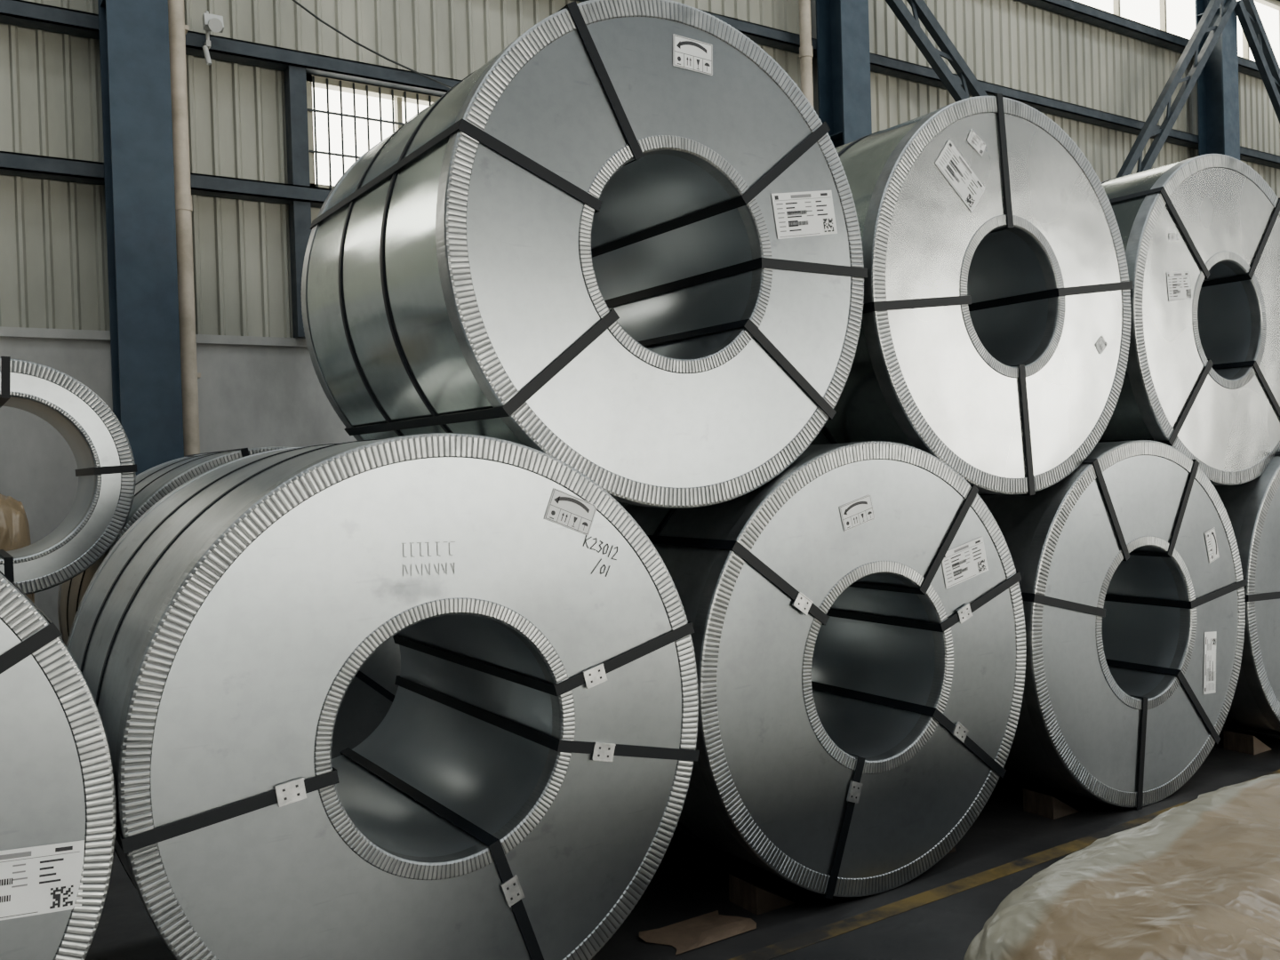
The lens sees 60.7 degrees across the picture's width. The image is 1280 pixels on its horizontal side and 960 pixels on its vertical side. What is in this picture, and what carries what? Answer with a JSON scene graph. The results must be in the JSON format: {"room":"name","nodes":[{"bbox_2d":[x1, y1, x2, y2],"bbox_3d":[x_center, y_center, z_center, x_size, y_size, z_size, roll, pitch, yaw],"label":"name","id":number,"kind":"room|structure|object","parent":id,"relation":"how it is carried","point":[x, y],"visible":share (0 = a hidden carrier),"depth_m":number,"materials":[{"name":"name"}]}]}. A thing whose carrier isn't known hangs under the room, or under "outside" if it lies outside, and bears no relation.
{"room":"steel coil warehouse","nodes":[
{"label":"steel coil warehouse","id":0,"kind":"room"},
{"bbox_2d":[0,151,332,207],"bbox_3d":[9.380,-2.505,15.643,51.000,0.110,0.150,-2,1,-33],"label":"beam","id":1,"kind":"structure","parent":0,"point":[12,164],"depth_m":7.44,"materials":[{"name":"metal"}]},
{"bbox_2d":[0,326,356,639],"bbox_3d":[9.354,-0.273,15.814,51.000,2.420,0.270,-2,1,-33],"label":"wall","id":2,"kind":"structure","parent":0,"point":[254,392],"depth_m":7.57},
{"bbox_2d":[283,65,311,338],"bbox_3d":[-2.454,-2.006,7.883,0.120,1.962,0.130,-2,1,-33],"label":"window post","id":3,"kind":"object","parent":2,"relation":"attached to","point":[295,78],"visible":0.71,"depth_m":7.83,"materials":[{"name":"metal"}]},
{"bbox_2d":[0,0,462,96],"bbox_3d":[9.351,-3.465,15.631,51.000,0.110,0.150,-2,1,-33],"label":"beam","id":4,"kind":"structure","parent":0,"point":[17,12],"depth_m":7.66,"materials":[{"name":"metal"}]},
{"bbox_2d":[201,10,223,64],"bbox_3d":[-2.882,-2.997,7.384,0.120,0.364,0.207,-2,1,-33],"label":"lamp","id":5,"kind":"object","parent":4,"relation":"attached to","point":[211,22],"depth_m":7.35,"materials":[{"name":"white plastic"}]},
{"bbox_2d":[292,0,452,87],"bbox_3d":[-2.090,-3.355,7.995,2.007,0.883,0.016,-2,1,-33],"label":"cable","id":6,"kind":"object","parent":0,"point":[294,1],"depth_m":8.05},
{"bbox_2d":[0,0,1279,337],"bbox_3d":[9.248,-5.011,15.697,51.000,7.100,0.026,-2,1,-33],"label":"wall","id":7,"kind":"structure","parent":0,"point":[53,253],"depth_m":7.89,"materials":[{"name":"metal"}]},
{"bbox_2d":[305,73,440,188],"bbox_3d":[-1.539,-2.564,8.590,2.180,0.840,0.100,-2,1,-33],"label":"window","id":8,"kind":"structure","parent":7,"relation":"in","point":[320,82],"depth_m":8.15,"materials":[{"name":"beige"}]},
{"bbox_2d":[307,75,431,188],"bbox_3d":[-1.506,-2.565,8.540,2.160,0.820,0.017,-2,1,-33],"label":"security bars","id":9,"kind":"object","parent":8,"relation":"attached to","point":[314,110],"visible":0.19,"depth_m":8.08,"materials":[{"name":"grey metal"}]},
{"bbox_2d":[1072,0,1279,62],"bbox_3d":[17.150,-6.590,20.887,31.040,1.040,0.080,-2,1,-33],"label":"window","id":10,"kind":"structure","parent":7,"relation":"in","point":[1273,4],"depth_m":14.04,"materials":[{"name":"beige"}]},
{"bbox_2d":[85,728,1279,959],"bbox_3d":[14.379,0.981,8.236,51.600,0.202,18.600,-2,1,-33],"label":"floor","id":11,"kind":"structure","parent":0,"point":[691,880],"depth_m":3.59,"materials":[{"name":"concrete"}]},
{"bbox_2d":[0,493,34,603],"bbox_3d":[-3.667,0.731,5.893,0.736,1.448,0.661,-2,1,-33],"label":"bundle","id":12,"kind":"object","parent":11,"relation":"on","point":[14,525],"visible":0.23,"depth_m":5.87,"materials":[{"name":"beige plastic"}]},
{"bbox_2d":[0,570,117,959],"bbox_3d":[-2.045,0.714,2.401,1.478,1.478,1.168,-2,1,-33],"label":"coil","id":13,"kind":"object","parent":11,"relation":"on","point":[59,806],"visible":1,"depth_m":2.25,"materials":[{"name":"grey metal"}]},
{"bbox_2d":[97,0,183,475],"bbox_3d":[-3.267,-3.320,7.030,0.480,9.500,0.420,-2,1,-33],"label":"steel column","id":14,"kind":"structure","parent":11,"relation":"on","point":[135,72],"depth_m":6.93,"materials":[{"name":"blue metal"}]},
{"bbox_2d":[168,0,200,456],"bbox_3d":[-3.093,-3.328,7.248,0.150,9.500,0.197,-2,1,-33],"label":"drain pipe","id":15,"kind":"object","parent":11,"relation":"on","point":[178,29],"visible":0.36,"depth_m":7.20,"materials":[{"name":"plastic"}]},
{"bbox_2d":[57,446,400,759],"bbox_3d":[-1.942,0.632,5.419,1.558,1.558,1.218,-2,1,-33],"label":"coil","id":16,"kind":"object","parent":11,"relation":"on","point":[371,693],"visible":0.09,"depth_m":5.10,"materials":[{"name":"grey metal"}]},
{"bbox_2d":[66,432,699,959],"bbox_3d":[-0.782,0.645,3.209,1.518,1.518,1.188,-2,1,-33],"label":"coil","id":17,"kind":"object","parent":11,"relation":"on","point":[523,785],"visible":0.95,"depth_m":2.73,"materials":[{"name":"grey metal"}]},
{"bbox_2d":[301,0,867,508],"bbox_3d":[-0.225,-0.654,3.733,1.488,1.483,1.287,-2,1,-33],"label":"coil","id":18,"kind":"object","parent":17,"relation":"on","point":[624,249],"visible":0.94,"depth_m":3.21,"materials":[{"name":"grey metal"}]},
{"bbox_2d":[639,910,756,954],"bbox_3d":[0.178,1.366,3.325,0.356,0.011,0.180,-2,1,-33],"label":"scrap","id":19,"kind":"object","parent":11,"relation":"on","point":[692,933],"visible":1,"depth_m":3.31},
{"bbox_2d":[728,873,794,915],"bbox_3d":[0.395,1.321,3.540,0.160,0.090,0.140,-2,1,-33],"label":"chock","id":20,"kind":"object","parent":11,"relation":"on","point":[756,900],"visible":1,"depth_m":3.48,"materials":[{"name":"brown wood"}]},
{"bbox_2d":[798,0,813,107],"bbox_3d":[1.552,-3.508,10.298,0.150,9.500,0.197,-2,1,-33],"label":"drain pipe","id":21,"kind":"object","parent":11,"relation":"on","point":[805,49],"visible":0.28,"depth_m":10.21,"materials":[{"name":"plastic"}]},
{"bbox_2d":[622,440,1026,898],"bbox_3d":[0.464,0.615,4.085,1.480,1.480,1.224,-2,1,-33],"label":"coil","id":22,"kind":"object","parent":11,"relation":"on","point":[857,615],"visible":0.66,"depth_m":3.56,"materials":[{"name":"grey metal"}]},
{"bbox_2d":[815,0,871,148],"bbox_3d":[1.967,-3.523,10.467,0.480,9.500,0.420,-2,1,-33],"label":"steel column","id":23,"kind":"structure","parent":11,"relation":"on","point":[842,26],"depth_m":10.40,"materials":[{"name":"blue metal"}]},
{"bbox_2d":[885,0,988,102],"bbox_3d":[3.604,-3.680,11.292,3.369,2.910,0.080,-2,1,-33],"label":"brace","id":24,"kind":"object","parent":23,"relation":"attached to","point":[920,10],"visible":0.26,"depth_m":10.84,"materials":[{"name":"paint"}]},
{"bbox_2d":[946,845,955,854],"bbox_3d":[1.030,1.296,3.957,0.160,0.090,0.140,-2,1,-33],"label":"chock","id":25,"kind":"object","parent":11,"relation":"on","point":[953,850],"visible":0.09,"depth_m":3.94,"materials":[{"name":"brown wood"}]},
{"bbox_2d":[1023,788,1078,819],"bbox_3d":[1.635,1.273,4.354,0.160,0.090,0.140,-2,1,-33],"label":"chock","id":26,"kind":"object","parent":11,"relation":"on","point":[1038,804],"visible":1,"depth_m":4.29,"materials":[{"name":"brown wood"}]},
{"bbox_2d":[979,440,1247,809],"bbox_3d":[1.709,0.576,4.892,1.466,1.466,1.218,-2,1,-33],"label":"coil","id":27,"kind":"object","parent":11,"relation":"on","point":[1132,583],"visible":0.62,"depth_m":4.35,"materials":[{"name":"grey metal"}]},
{"bbox_2d":[809,93,1133,495],"bbox_3d":[1.042,-0.667,4.507,1.456,1.459,1.218,-2,1,-33],"label":"coil","id":28,"kind":"object","parent":27,"relation":"on","point":[995,336],"visible":0.65,"depth_m":3.96,"materials":[{"name":"grey metal"}]},
{"bbox_2d":[963,773,1279,959],"bbox_3d":[2.219,1.006,2.681,3.397,0.623,1.423,-2,1,-33],"label":"wrapped bundle","id":29,"kind":"object","parent":11,"relation":"on","point":[1199,879],"visible":1,"depth_m":2.18,"materials":[{"name":"beige plastic"}]},
{"bbox_2d":[1194,0,1239,159],"bbox_3d":[7.481,-3.736,14.088,0.480,9.500,0.420,-2,1,-33],"label":"steel column","id":30,"kind":"structure","parent":11,"relation":"on","point":[1218,94],"depth_m":14.05,"materials":[{"name":"blue metal"}]},
{"bbox_2d":[1115,0,1237,177],"bbox_3d":[6.199,-4.281,13.000,3.359,3.870,0.080,-2,1,-33],"label":"brace","id":31,"kind":"object","parent":30,"relation":"attached to","point":[1134,156],"visible":0.61,"depth_m":13.15,"materials":[{"name":"paint"}]},
{"bbox_2d":[1234,0,1279,123],"bbox_3d":[8.998,-4.389,14.838,3.263,3.866,0.080,-2,1,-33],"label":"brace","id":32,"kind":"object","parent":30,"relation":"attached to","point":[1246,12],"visible":0.95,"depth_m":14.22,"materials":[{"name":"paint"}]},
{"bbox_2d":[1213,450,1279,738],"bbox_3d":[2.944,0.523,5.697,1.484,1.472,1.218,-2,1,-33],"label":"coil","id":33,"kind":"object","parent":11,"relation":"on","point":[1252,508],"visible":0.17,"depth_m":4.90,"materials":[{"name":"grey metal"}]},
{"bbox_2d":[1097,153,1279,485],"bbox_3d":[2.283,-0.703,5.342,1.460,1.459,1.218,-2,1,-33],"label":"coil","id":34,"kind":"object","parent":33,"relation":"on","point":[1200,235],"visible":0.56,"depth_m":4.75,"materials":[{"name":"grey metal"}]},
{"bbox_2d":[1223,729,1271,754],"bbox_3d":[2.867,1.225,5.163,0.160,0.090,0.140,-2,1,-33],"label":"chock","id":35,"kind":"object","parent":11,"relation":"on","point":[1234,741],"visible":1,"depth_m":5.11,"materials":[{"name":"brown wood"}]},
{"bbox_3d":[-3.705,0.700,4.262,1.558,1.558,1.218,-2,1,-33],"label":"coil","id":36,"kind":"object","parent":11,"relation":"on","visible":0},
{"bbox_2d":[0,356,137,594],"bbox_3d":[-2.658,-0.008,4.548,0.950,0.950,0.638,-2,1,-33],"label":"coil","id":37,"kind":"object","parent":36,"relation":"on","point":[100,445],"visible":0.98,"depth_m":4.46,"materials":[{"name":"grey metal"}]},
{"bbox_2d":[576,0,1279,168],"bbox_3d":[9.320,-4.484,15.618,51.000,0.110,0.150,-2,1,-33],"label":"beam","id":38,"kind":"structure","parent":0,"point":[762,35],"depth_m":12.08,"materials":[{"name":"metal"}]},
{"bbox_2d":[1016,0,1262,79],"bbox_3d":[9.284,-5.684,15.603,51.000,0.110,0.150,-2,1,-33],"label":"beam","id":39,"kind":"structure","parent":0,"point":[1068,8],"depth_m":13.30,"materials":[{"name":"metal"}]}
]}

